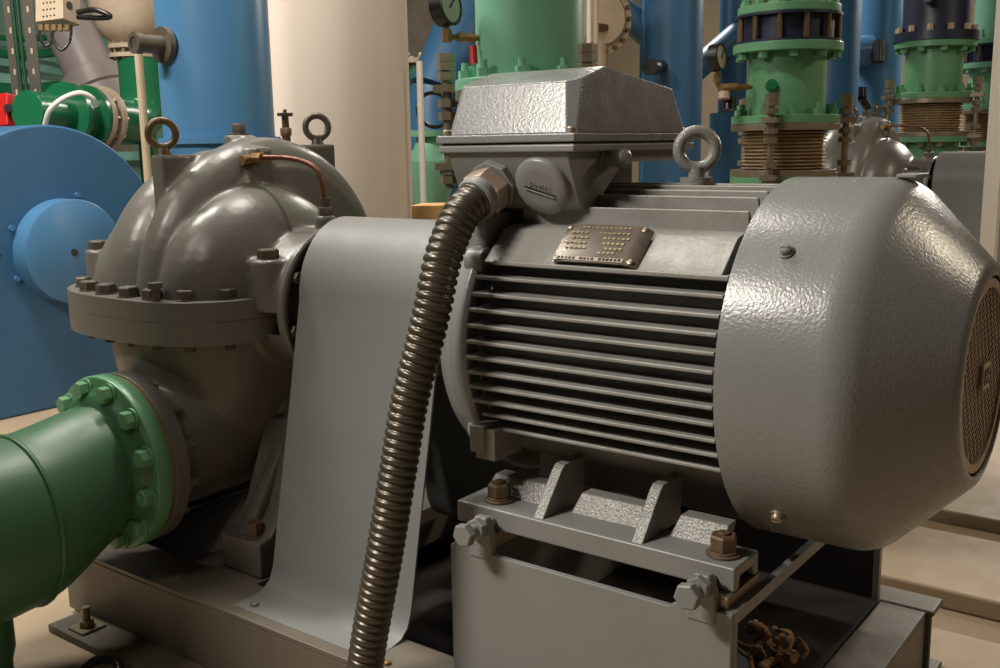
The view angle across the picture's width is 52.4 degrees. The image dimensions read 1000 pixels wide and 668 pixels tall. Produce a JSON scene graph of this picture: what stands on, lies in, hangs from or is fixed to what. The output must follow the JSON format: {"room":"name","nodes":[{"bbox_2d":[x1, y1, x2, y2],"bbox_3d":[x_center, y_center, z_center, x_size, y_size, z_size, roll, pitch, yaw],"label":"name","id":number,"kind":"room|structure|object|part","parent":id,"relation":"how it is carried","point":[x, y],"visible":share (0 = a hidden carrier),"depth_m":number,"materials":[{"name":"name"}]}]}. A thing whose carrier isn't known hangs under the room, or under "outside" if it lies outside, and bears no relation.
{"room":"mechanical room","nodes":[
{"label":"mechanical room","id":0,"kind":"room"},
{"bbox_2d":[36,0,112,51],"bbox_3d":[-1.930,-1.481,4.536,0.407,0.440,0.233,7,13,36],"label":"junction box","id":1,"kind":"object","parent":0,"point":[54,14],"visible":1,"depth_m":4.55,"materials":[{"name":"beige paint"}]},
{"bbox_2d":[0,0,162,151],"bbox_3d":[-4.793,-2.508,9.415,0.100,3.850,13.800,7,13,36],"label":"wall","id":2,"kind":"structure","parent":0,"point":[159,134],"depth_m":9.62,"materials":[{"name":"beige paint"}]},
{"bbox_2d":[411,130,419,204],"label":"pipe","id":3,"kind":"object","parent":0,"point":[415,152],"depth_m":5.01,"materials":[{"name":"green metal"}]},
{"bbox_2d":[0,407,999,667],"bbox_3d":[0.676,0.091,5.744,13.500,0.100,13.800,7,13,36],"label":"floor","id":4,"kind":"structure","parent":0,"point":[958,639],"depth_m":2.29,"materials":[{"name":"concrete"}]},
{"bbox_2d":[3,0,18,94],"bbox_3d":[-2.452,-1.663,5.055,0.067,3.700,0.036,7,13,36],"label":"upright","id":5,"kind":"object","parent":4,"relation":"on","point":[6,3],"visible":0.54,"depth_m":5.09,"materials":[{"name":"paint"}]},
{"bbox_2d":[10,0,23,91],"bbox_3d":[-2.404,-1.672,5.021,0.049,3.730,0.020,7,13,36],"label":"cable","id":6,"kind":"object","parent":5,"relation":"attached to","point":[12,4],"visible":0.22,"depth_m":5.07,"materials":[{"name":"plastic"}]},
{"bbox_2d":[21,0,41,91],"bbox_3d":[-2.357,-1.664,5.054,0.073,3.700,0.038,7,13,36],"label":"upright","id":7,"kind":"object","parent":4,"relation":"on","point":[28,14],"visible":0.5,"depth_m":5.08,"materials":[{"name":"paint"}]},
{"bbox_2d":[15,0,28,89],"bbox_3d":[-2.379,-1.673,5.021,0.049,3.730,0.020,7,13,36],"label":"cable","id":8,"kind":"object","parent":7,"relation":"attached to","point":[17,4],"visible":0.18,"depth_m":5.07,"materials":[{"name":"plastic"}]},
{"bbox_2d":[0,35,137,151],"bbox_3d":[-3.549,-1.296,8.040,1.857,1.928,1.524,7,13,36],"label":"tank","id":9,"kind":"object","parent":4,"relation":"on","point":[51,73],"visible":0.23,"depth_m":7.34,"materials":[{"name":"metal"}]},
{"bbox_2d":[0,125,142,419],"bbox_3d":[-2.183,-0.318,4.594,0.912,1.215,1.050,7,13,36],"label":"blue tank end","id":10,"kind":"object","parent":4,"relation":"on","point":[62,189],"visible":0.69,"depth_m":4.32,"materials":[{"name":"metal"}]},
{"bbox_2d":[42,90,98,124],"bbox_3d":[-1.967,-1.022,4.640,0.253,0.172,0.082,-4,11,-17],"label":"hose","id":11,"kind":"object","parent":10,"relation":"on","point":[91,97],"visible":0.96,"depth_m":4.60,"materials":[{"name":"paint"}]},
{"bbox_2d":[33,0,132,151],"bbox_3d":[-2.712,-1.339,6.619,0.886,2.531,0.416,4,12,27],"label":"pipe","id":12,"kind":"object","parent":4,"relation":"on","point":[86,60],"visible":0.29,"depth_m":6.36,"materials":[{"name":"grey metal"}]},
{"bbox_3d":[-2.527,-0.748,6.674,0.397,1.343,0.260,7,13,36],"label":"leg","id":13,"kind":"part","parent":12,"relation":"part of","materials":[{"name":"beige metal"}]},
{"bbox_2d":[0,374,175,667],"bbox_3d":[-1.177,-0.947,1.647,0.422,3.492,1.006,7,13,36],"label":"pipe","id":14,"kind":"object","parent":4,"relation":"on","point":[94,474],"visible":1,"depth_m":2.08,"materials":[{"name":"green metal"}]},
{"bbox_3d":[-1.043,0.600,2.049,0.200,0.300,0.200,7,13,36],"label":"support leg","id":15,"kind":"part","parent":14,"relation":"part of","materials":[{"name":"green metal"}]},
{"bbox_2d":[78,654,123,667],"bbox_3d":[-0.784,0.708,2.107,0.248,0.056,0.052,5,12,28],"label":"cable","id":16,"kind":"object","parent":4,"relation":"on","point":[115,661],"visible":1,"depth_m":2.14,"materials":[{"name":"plastic"}]},
{"bbox_2d":[117,152,140,179],"bbox_3d":[-2.175,-0.536,6.095,0.340,1.097,0.200,0,10,3],"label":"rack","id":17,"kind":"object","parent":4,"relation":"on","point":[132,158],"visible":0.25,"depth_m":5.90,"materials":[{"name":"green metal"}]},
{"bbox_2d":[117,152,138,160],"bbox_3d":[-2.183,-1.050,6.000,0.340,0.050,0.200,0,10,3],"label":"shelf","id":18,"kind":"object","parent":17,"relation":"attached to","point":[127,156],"depth_m":5.90,"materials":[{"name":"green metal"}]},
{"bbox_3d":[-2.175,-0.523,6.098,0.100,1.072,0.100,7,13,36],"label":"leg","id":19,"kind":"part","parent":17,"relation":"part of","materials":[{"name":"teal paint"}]},
{"bbox_2d":[117,57,161,183],"bbox_3d":[-2.004,-0.710,5.645,0.249,1.598,0.467,3,11,21],"label":"pipe","id":20,"kind":"object","parent":4,"relation":"on","point":[126,71],"visible":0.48,"depth_m":5.51,"materials":[{"name":"metal"}]},
{"bbox_2d":[86,84,129,149],"bbox_3d":[-2.112,-1.124,5.307,0.340,0.345,0.158,3,11,21],"label":"joint","id":21,"kind":"object","parent":20,"relation":"attached to","point":[120,115],"visible":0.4,"depth_m":5.27,"materials":[{"name":"beige paint"}]},
{"bbox_2d":[11,82,112,142],"bbox_3d":[-2.203,-1.088,5.078,0.330,0.339,0.413,3,11,21],"label":"pipe","id":22,"kind":"object","parent":21,"relation":"attached to","point":[29,107],"visible":0.6,"depth_m":5.05,"materials":[{"name":"metal"}]},
{"bbox_2d":[0,93,15,125],"bbox_3d":[-2.427,-1.090,4.989,0.177,0.178,0.139,3,11,19],"label":"fitting","id":23,"kind":"object","parent":22,"relation":"attached to","point":[6,99],"visible":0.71,"depth_m":4.94,"materials":[{"name":"paint"}]},
{"bbox_2d":[87,0,154,60],"bbox_3d":[-2.038,-1.747,5.599,0.440,0.467,0.440,7,13,36],"label":"valve","id":24,"kind":"object","parent":20,"relation":"on","point":[129,16],"visible":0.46,"depth_m":5.46,"materials":[{"name":"paint"}]},
{"bbox_2d":[134,54,151,182],"bbox_3d":[-1.400,-0.385,4.099,0.032,1.501,0.032,7,13,36],"label":"rod","id":25,"kind":"object","parent":4,"relation":"on","point":[139,67],"visible":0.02,"depth_m":4.00,"materials":[{"name":"beige paint"}]},
{"bbox_2d":[128,0,280,154],"bbox_3d":[-0.951,-1.364,3.229,0.396,3.730,0.466,0,11,8],"label":"pipe","id":26,"kind":"object","parent":4,"relation":"on","point":[213,57],"visible":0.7,"depth_m":3.21,"materials":[{"name":"blue metal"}]},
{"bbox_2d":[268,0,412,218],"bbox_3d":[-0.664,-1.534,4.073,0.566,3.748,0.566,7,13,36],"label":"round column","id":27,"kind":"structure","parent":4,"relation":"on","point":[345,61],"depth_m":3.94,"materials":[{"name":"beige paint"}]},
{"bbox_2d":[408,52,420,88],"bbox_3d":[-0.533,-1.024,6.735,0.300,1.602,0.300,7,13,36],"label":"pipe","id":28,"kind":"object","parent":4,"relation":"on","point":[412,60],"visible":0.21,"depth_m":6.52,"materials":[{"name":"metal"}]},
{"bbox_2d":[416,61,426,202],"bbox_3d":[-0.311,-0.385,4.189,0.025,1.433,0.026,7,13,36],"label":"rod","id":29,"kind":"object","parent":4,"relation":"on","point":[419,64],"visible":0.34,"depth_m":4.10,"materials":[{"name":"white paint"}]},
{"bbox_2d":[411,203,444,219],"bbox_3d":[-0.177,0.075,3.073,0.125,0.931,0.135,1,11,8],"label":"wooden stand","id":30,"kind":"object","parent":4,"relation":"on","point":[430,211],"visible":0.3,"depth_m":2.93,"materials":[{"name":"brown wood"}]},
{"bbox_2d":[424,121,451,202],"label":"pipe","id":31,"kind":"object","parent":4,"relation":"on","point":[437,191],"depth_m":5.01,"materials":[{"name":"green metal"}]},
{"bbox_2d":[410,0,475,196],"bbox_3d":[-0.184,-1.300,6.100,0.857,2.364,0.331,-11,15,-44],"label":"pipe","id":32,"kind":"object","parent":4,"relation":"on","point":[434,45],"visible":0.27,"depth_m":5.79,"materials":[{"name":"metal"}]},
{"bbox_3d":[-0.373,-0.775,6.008,0.306,1.371,0.314,7,13,36],"label":"leg","id":33,"kind":"part","parent":32,"relation":"part of","materials":[{"name":"metal"}]},
{"bbox_2d":[48,484,942,667],"bbox_3d":[-0.129,0.602,2.294,1.900,0.178,1.018,7,13,36],"label":"base frame","id":34,"kind":"object","parent":4,"relation":"on","point":[167,601],"visible":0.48,"depth_m":2.23,"materials":[{"name":"grey-beige painted steel"},{"name":"bare steel bolts"}]},
{"bbox_2d":[67,109,366,577],"bbox_3d":[-0.525,-0.039,2.526,0.912,1.026,0.875,7,13,36],"label":"pump","id":35,"kind":"object","parent":34,"relation":"on","point":[193,289],"visible":0.61,"depth_m":2.27,"materials":[{"name":"grey metal"}]},
{"bbox_3d":[-0.579,0.192,2.618,0.658,0.520,0.866,7,13,36],"label":"casing","id":36,"kind":"part","parent":35,"relation":"part of","materials":[{"name":"grey metal"}]},
{"bbox_3d":[-0.594,-0.299,2.518,0.658,0.382,0.730,7,13,36],"label":"casing","id":37,"kind":"part","parent":35,"relation":"part of","materials":[{"name":"grey metal"}]},
{"bbox_2d":[228,123,249,134],"bbox_3d":[-0.636,-0.497,2.477,0.052,0.032,0.052,7,13,36],"label":"bolt","id":38,"kind":"object","parent":35,"relation":"attached to","point":[237,128],"depth_m":2.46,"materials":[{"name":"metal"}]},
{"bbox_2d":[277,109,292,141],"bbox_3d":[-0.548,-0.514,2.594,0.026,0.116,0.047,7,13,36],"label":"valve","id":39,"kind":"object","parent":35,"relation":"attached to","point":[286,132],"depth_m":2.58,"materials":[{"name":"metal"}]},
{"bbox_2d":[436,357,442,376],"bbox_3d":[-0.146,-0.042,2.141,0.170,0.270,0.270,7,13,36],"label":"coupling","id":40,"kind":"object","parent":35,"relation":"attached to","point":[439,367],"visible":0.02,"depth_m":2.14,"materials":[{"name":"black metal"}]},
{"bbox_2d":[233,216,548,650],"bbox_3d":[-0.181,0.143,2.204,0.395,0.781,0.730,7,13,36],"label":"guard","id":41,"kind":"object","parent":34,"relation":"on","point":[359,278],"visible":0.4,"depth_m":2.09,"materials":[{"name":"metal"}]},
{"bbox_2d":[451,485,882,667],"bbox_3d":[0.329,0.427,1.898,0.524,0.311,0.785,7,13,36],"label":"pedestal","id":42,"kind":"object","parent":34,"relation":"on","point":[518,601],"visible":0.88,"depth_m":1.72,"materials":[{"name":"grey metal"}]},
{"bbox_3d":[0.144,0.427,2.081,0.012,0.250,0.721,7,13,36],"label":"plate","id":43,"kind":"part","parent":42,"relation":"part of","materials":[{"name":"grey metal"}]},
{"bbox_3d":[0.129,0.505,1.641,0.524,0.258,0.012,7,13,36],"label":"plate","id":44,"kind":"part","parent":42,"relation":"part of","materials":[{"name":"grey metal"}]},
{"bbox_2d":[436,66,999,591],"bbox_3d":[0.335,-0.069,1.767,0.958,0.779,0.580,7,13,36],"label":"motor","id":45,"kind":"object","parent":42,"relation":"on","point":[817,359],"visible":0.99,"depth_m":1.56,"materials":[{"name":"grey metal"}]},
{"bbox_2d":[347,160,516,667],"bbox_3d":[-0.119,0.237,1.766,0.356,1.062,0.133,-7,12,-28],"label":"conduit","id":46,"kind":"object","parent":45,"relation":"hanging from","point":[490,187],"visible":1,"depth_m":1.69,"materials":[{"name":"grey metal"}]},
{"bbox_3d":[0.132,-0.416,1.864,0.290,0.126,0.432,7,13,36],"label":"lid","id":47,"kind":"part","parent":45,"relation":"part of","materials":[{"name":"grey metal"}]},
{"bbox_3d":[0.303,0.004,1.806,0.505,0.540,0.552,7,13,36],"label":"stator frame","id":48,"kind":"part","parent":45,"relation":"part of","materials":[{"name":"grey metal"}]},
{"bbox_2d":[962,275,999,475],"bbox_3d":[0.713,0.062,1.503,0.006,0.300,0.300,7,13,36],"label":"grille","id":49,"kind":"object","parent":45,"relation":"attached to","point":[980,322],"depth_m":1.51,"materials":[{"name":"brown metal"}]},
{"bbox_3d":[0.347,0.573,1.946,0.524,0.006,0.709,7,13,36],"label":"floor plate","id":50,"kind":"part","parent":42,"relation":"part of","materials":[{"name":"black metal"}]},
{"bbox_3d":[0.561,0.397,2.207,0.500,0.250,0.012,7,13,36],"label":"plate","id":51,"kind":"part","parent":42,"relation":"part of","materials":[{"name":"black metal"}]},
{"bbox_2d":[737,619,808,667],"bbox_3d":[0.437,0.576,1.765,0.155,0.053,0.307,7,13,36],"label":"debris","id":52,"kind":"object","parent":42,"relation":"on","point":[788,657],"visible":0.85,"depth_m":1.82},
{"bbox_3d":[0.553,0.473,1.776,0.012,0.258,0.721,7,13,36],"label":"plate","id":53,"kind":"part","parent":42,"relation":"part of","materials":[{"name":"grey metal"}]},
{"bbox_2d":[586,0,591,42],"bbox_3d":[0.416,-1.711,4.749,0.024,3.645,0.024,7,13,36],"label":"rod","id":54,"kind":"object","parent":4,"relation":"on","point":[588,2],"visible":0.02,"depth_m":4.79,"materials":[{"name":"white paint"}]},
{"bbox_2d":[593,0,598,64],"bbox_3d":[0.449,-1.712,4.749,0.024,3.645,0.024,7,13,36],"label":"rod","id":55,"kind":"object","parent":4,"relation":"on","point":[595,2],"visible":0.02,"depth_m":4.79,"materials":[{"name":"beige paint"}]},
{"bbox_2d":[584,0,632,66],"bbox_3d":[0.497,-0.909,5.392,0.370,1.830,0.303,-5,11,-20],"label":"valve actuator","id":56,"kind":"object","parent":4,"relation":"on","point":[615,16],"visible":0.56,"depth_m":5.20,"materials":[{"name":"beige paint"}]},
{"bbox_2d":[628,0,703,182],"bbox_3d":[0.709,-1.863,5.541,0.715,3.645,0.606,7,13,36],"label":"pipe","id":57,"kind":"object","parent":4,"relation":"on","point":[668,33],"visible":0.43,"depth_m":5.46,"materials":[{"name":"metal"}]},
{"bbox_2d":[702,0,746,182],"bbox_3d":[1.333,-1.999,6.221,0.704,3.645,0.347,-9,13,-38],"label":"pipe","id":58,"kind":"object","parent":4,"relation":"on","point":[720,122],"visible":0.22,"depth_m":6.29,"materials":[{"name":"metal"}]},
{"bbox_2d":[730,176,837,183],"bbox_3d":[1.131,-0.198,4.116,0.414,0.876,0.414,7,13,36],"label":"pipe stub","id":59,"kind":"object","parent":4,"relation":"on","point":[753,180],"visible":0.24,"depth_m":3.91,"materials":[{"name":"green metal"}]},
{"bbox_2d":[730,93,856,183],"bbox_3d":[1.101,-0.745,3.993,0.500,0.373,0.475,7,13,36],"label":"joint","id":60,"kind":"object","parent":59,"relation":"on","point":[774,150],"visible":0.98,"depth_m":3.88,"materials":[{"name":"metal"}]},
{"bbox_3d":[1.027,-0.780,4.190,0.059,0.373,0.128,-6,12,-27],"label":"tie rod","id":61,"kind":"part","parent":60,"relation":"part of","materials":[{"name":"metal"}]},
{"bbox_3d":[1.028,-0.716,3.838,0.059,0.373,0.128,5,12,28],"label":"tie rod","id":62,"kind":"part","parent":60,"relation":"part of","materials":[{"name":"metal"}]},
{"bbox_3d":[1.124,-0.641,4.034,0.414,0.026,0.414,7,13,36],"label":"plate","id":63,"kind":"part","parent":60,"relation":"part of","materials":[{"name":"metal"}]},
{"bbox_3d":[1.121,-0.814,4.002,0.414,0.026,0.414,7,13,36],"label":"plate","id":64,"kind":"part","parent":60,"relation":"part of","materials":[{"name":"metal"}]},
{"bbox_2d":[731,39,843,124],"bbox_3d":[1.119,-0.974,3.973,0.414,0.301,0.414,7,13,36],"label":"spool","id":65,"kind":"object","parent":60,"relation":"on","point":[798,67],"visible":0.88,"depth_m":3.84,"materials":[{"name":"green metal"}]},
{"bbox_2d":[718,83,738,111],"bbox_3d":[0.871,-0.904,3.878,0.070,0.106,0.100,7,13,36],"label":"fitting","id":66,"kind":"object","parent":65,"relation":"attached to","point":[728,102],"visible":1,"depth_m":3.87,"materials":[{"name":"gold metal"}]},
{"bbox_3d":[0.878,-0.882,3.900,0.056,0.056,0.061,-2,11,-8],"label":"handle","id":67,"kind":"part","parent":66,"relation":"part of","materials":[{"name":"black plastic"}]},
{"bbox_2d":[707,43,752,89],"bbox_3d":[0.864,-1.019,3.879,0.195,0.175,0.086,-5,11,-23],"label":"pressure gauge","id":68,"kind":"object","parent":66,"relation":"attached to","point":[717,58],"visible":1,"depth_m":3.84,"materials":[{"name":"black metal"}]},
{"bbox_3d":[0.892,-0.971,3.882,0.150,0.071,0.016,-3,11,-10],"label":"stem","id":69,"kind":"part","parent":68,"relation":"part of","materials":[{"name":"gold metal"}]},
{"bbox_2d":[765,79,776,90],"bbox_3d":[1.025,-0.942,3.845,0.040,0.045,0.037,-1,10,0],"label":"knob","id":70,"kind":"object","parent":65,"relation":"attached to","point":[770,85],"visible":1,"depth_m":3.83,"materials":[{"name":"green metal"}]},
{"bbox_2d":[735,9,843,44],"bbox_3d":[1.115,-1.176,3.935,0.402,0.108,0.402,7,13,36],"label":"valve","id":71,"kind":"object","parent":65,"relation":"on","point":[787,24],"visible":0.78,"depth_m":3.79,"materials":[{"name":"blue metal"}]},
{"bbox_2d":[738,0,841,15],"bbox_3d":[1.100,-2.103,3.764,0.385,1.778,0.385,7,13,36],"label":"vertical pipe","id":72,"kind":"object","parent":71,"relation":"on","point":[746,7],"visible":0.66,"depth_m":3.77,"materials":[{"name":"green metal"}]},
{"bbox_3d":[1.323,-0.748,3.990,0.128,0.373,0.059,0,11,7],"label":"tie rod","id":73,"kind":"part","parent":60,"relation":"part of","materials":[{"name":"metal"}]},
{"bbox_2d":[823,0,861,133],"bbox_3d":[2.150,-2.072,6.546,0.340,3.645,0.340,7,13,36],"label":"pipe","id":74,"kind":"object","parent":4,"relation":"on","point":[842,74],"visible":0.2,"depth_m":6.45,"materials":[{"name":"metal"}]},
{"bbox_2d":[857,0,902,131],"bbox_3d":[2.527,-2.096,6.875,0.328,3.730,0.535,7,13,36],"label":"pipe","id":75,"kind":"object","parent":4,"relation":"on","point":[879,63],"visible":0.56,"depth_m":6.84,"materials":[{"name":"metal"}]},
{"bbox_3d":[2.407,-1.607,6.780,0.086,0.080,0.089,7,13,36],"label":"handle","id":76,"kind":"part","parent":75,"relation":"part of","materials":[{"name":"black plastic"}]},
{"bbox_2d":[899,136,970,157],"bbox_3d":[2.561,-0.670,6.133,0.448,1.024,0.448,7,13,36],"label":"pipe stub","id":77,"kind":"object","parent":4,"relation":"on","point":[917,146],"visible":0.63,"depth_m":5.90,"materials":[{"name":"green metal"}]},
{"bbox_2d":[881,76,985,147],"bbox_3d":[2.526,-1.299,5.993,0.506,0.403,0.491,-4,11,-16],"label":"joint","id":78,"kind":"object","parent":77,"relation":"on","point":[940,116],"visible":0.91,"depth_m":5.87,"materials":[{"name":"metal"}]},
{"bbox_3d":[2.332,-1.302,6.023,0.139,0.403,0.064,-1,10,2],"label":"tie rod","id":79,"kind":"part","parent":78,"relation":"part of","materials":[{"name":"metal"}]},
{"bbox_3d":[2.550,-1.373,6.003,0.448,0.028,0.448,7,13,36],"label":"plate","id":80,"kind":"part","parent":78,"relation":"part of","materials":[{"name":"metal"}]},
{"bbox_3d":[2.553,-1.187,6.037,0.448,0.028,0.448,7,13,36],"label":"plate","id":81,"kind":"part","parent":78,"relation":"part of","materials":[{"name":"metal"}]},
{"bbox_2d":[892,38,977,99],"bbox_3d":[2.547,-1.546,5.971,0.448,0.324,0.448,7,13,36],"label":"spool","id":82,"kind":"object","parent":78,"relation":"on","point":[934,68],"visible":0.84,"depth_m":5.83,"materials":[{"name":"green metal"}]},
{"bbox_2d":[893,0,979,44],"bbox_3d":[2.516,-2.143,5.832,0.467,0.900,0.537,7,13,36],"label":"valve","id":83,"kind":"object","parent":82,"relation":"on","point":[922,19],"visible":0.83,"depth_m":5.76,"materials":[{"name":"blue metal"}]},
{"bbox_3d":[2.716,-1.280,5.874,0.139,0.403,0.064,8,14,40],"label":"tie rod","id":84,"kind":"part","parent":78,"relation":"part of","materials":[{"name":"metal"}]},
{"bbox_2d":[881,520,999,621],"bbox_3d":[1.700,0.655,2.197,4.950,0.050,0.450,7,13,36],"label":"concrete curb","id":85,"kind":"object","parent":4,"relation":"on","point":[959,566],"depth_m":2.53,"materials":[{"name":"beige concrete"}]},
{"bbox_3d":[0.095,-0.011,2.978,0.420,0.956,0.420,7,13,36],"label":"pipe stub","id":86,"kind":"object","parent":85,"relation":"on","visible":0},
{"bbox_2d":[433,43,597,188],"bbox_3d":[0.057,-0.606,2.882,0.481,0.378,0.451,0,11,6],"label":"joint","id":87,"kind":"object","parent":86,"relation":"on","point":[587,53],"visible":0.02,"depth_m":2.85,"materials":[{"name":"metal"}]},
{"bbox_3d":[-0.119,-0.603,2.886,0.130,0.378,0.060,0,11,5],"label":"tie rod","id":88,"kind":"part","parent":87,"relation":"part of","materials":[{"name":"metal"}]},
{"bbox_3d":[0.085,-0.668,2.856,0.420,0.026,0.420,7,13,36],"label":"plate","id":89,"kind":"part","parent":87,"relation":"part of","materials":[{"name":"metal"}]},
{"bbox_2d":[455,0,596,91],"bbox_3d":[0.073,-1.371,2.726,0.420,1.403,0.420,7,13,36],"label":"spool","id":90,"kind":"object","parent":87,"relation":"on","point":[515,35],"visible":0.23,"depth_m":2.70,"materials":[{"name":"green metal"}]},
{"bbox_2d":[428,0,478,42],"bbox_3d":[-0.125,-0.860,2.735,0.075,0.145,0.140,7,13,36],"label":"pressure gauge","id":91,"kind":"object","parent":90,"relation":"attached to","point":[445,14],"visible":1,"depth_m":2.73,"materials":[{"name":"black metal"}]},
{"bbox_3d":[-0.105,-0.816,2.756,0.101,0.040,0.016,-6,12,-26],"label":"stem","id":92,"kind":"part","parent":91,"relation":"part of","materials":[{"name":"gold metal"}]},
{"bbox_3d":[0.212,-0.576,2.709,0.060,0.378,0.130,-9,13,-37],"label":"tie rod","id":93,"kind":"part","parent":87,"relation":"part of","materials":[{"name":"metal"}]},
{"bbox_2d":[927,425,999,533],"bbox_3d":[3.075,0.282,3.992,4.950,0.085,4.128,7,13,36],"label":"concrete plinth","id":94,"kind":"object","parent":4,"relation":"on","point":[978,508],"visible":0.02,"depth_m":2.84,"materials":[{"name":"beige concrete"}]},
{"bbox_2d":[958,142,986,150],"bbox_3d":[3.205,-0.770,6.727,0.420,0.984,0.420,7,13,36],"label":"pipe stub","id":95,"kind":"object","parent":4,"relation":"on","point":[982,145],"visible":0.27,"depth_m":6.55,"materials":[{"name":"green metal"}]},
{"bbox_2d":[960,109,988,141],"bbox_3d":[3.177,-1.370,6.584,0.480,0.378,0.474,-2,11,-5],"label":"joint","id":96,"kind":"object","parent":95,"relation":"on","point":[983,114],"visible":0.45,"depth_m":6.51,"materials":[{"name":"metal"}]},
{"bbox_3d":[3.194,-1.441,6.602,0.420,0.026,0.420,7,13,36],"label":"plate","id":97,"kind":"part","parent":96,"relation":"part of","materials":[{"name":"metal"}]},
{"bbox_2d":[961,61,991,109],"bbox_3d":[3.191,-1.598,6.573,0.420,0.294,0.420,7,13,36],"label":"spool","id":98,"kind":"object","parent":96,"relation":"on","point":[984,69],"visible":0.54,"depth_m":6.47,"materials":[{"name":"green metal"}]},
{"bbox_2d":[964,42,993,63],"bbox_3d":[3.188,-1.799,6.536,0.407,0.115,0.407,7,13,36],"label":"valve","id":99,"kind":"object","parent":98,"relation":"on","point":[983,52],"visible":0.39,"depth_m":6.42,"materials":[{"name":"blue metal"}]},
{"bbox_2d":[974,0,995,43],"bbox_3d":[3.174,-2.676,6.374,0.391,1.669,0.391,7,13,36],"label":"vertical pipe","id":100,"kind":"object","parent":99,"relation":"on","point":[985,10],"visible":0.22,"depth_m":6.42,"materials":[{"name":"green metal"}]},
{"bbox_3d":[3.197,-1.266,6.635,0.420,0.026,0.420,7,13,36],"label":"plate","id":101,"kind":"part","parent":96,"relation":"part of","materials":[{"name":"metal"}]},
{"bbox_2d":[980,0,999,261],"bbox_3d":[1.889,-1.016,3.828,0.140,2.565,0.140,7,13,36],"label":"steel post","id":102,"kind":"object","parent":4,"relation":"on","point":[990,217],"visible":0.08,"depth_m":3.88,"materials":[{"name":"beige metal"}]},
{"bbox_3d":[2.440,-0.021,4.984,2.000,0.170,0.800,7,13,36],"label":"base frame","id":103,"kind":"object","parent":4,"relation":"on","visible":0},
{"bbox_2d":[822,104,936,189],"bbox_3d":[1.984,-0.673,5.260,0.912,1.026,0.875,7,13,36],"label":"pump","id":104,"kind":"object","parent":103,"relation":"on","point":[875,149],"visible":0.23,"depth_m":5.01,"materials":[{"name":"metal"}]},
{"bbox_2d":[860,110,870,115],"bbox_3d":[1.873,-1.131,5.211,0.052,0.032,0.052,7,13,36],"label":"vent","id":105,"kind":"object","parent":104,"relation":"attached to","point":[864,112],"depth_m":5.20,"materials":[{"name":"metal"}]},
{"bbox_2d":[872,104,877,116],"bbox_3d":[1.962,-1.148,5.327,0.026,0.116,0.047,7,13,36],"label":"vent","id":106,"kind":"object","parent":104,"relation":"attached to","point":[875,114],"depth_m":5.32,"materials":[{"name":"metal"}]},
{"bbox_2d":[931,151,999,264],"bbox_3d":[2.329,-0.491,4.938,0.395,0.781,0.730,7,13,36],"label":"guard","id":107,"kind":"object","parent":103,"relation":"on","point":[958,176],"visible":0.27,"depth_m":4.82,"materials":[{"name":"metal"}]},
{"bbox_2d":[608,0,975,181],"bbox_3d":[4.717,-2.917,10.788,13.600,3.850,0.100,7,13,36],"label":"wall","id":108,"kind":"structure","parent":0,"point":[625,59],"depth_m":12.42,"materials":[{"name":"beige paint"}]},
{"bbox_3d":[0.584,-3.686,5.004,13.700,0.100,13.900,7,13,36],"label":"ceiling","id":109,"kind":"structure","parent":0,"visible":0},
{"bbox_2d":[407,0,433,56],"bbox_3d":[-0.808,-3.065,7.630,1.550,2.029,0.300,7,13,36],"label":"trim","id":110,"kind":"structure","parent":109,"relation":"attached to","point":[420,22],"depth_m":7.44,"materials":[{"name":"grey metal"}]}
]}

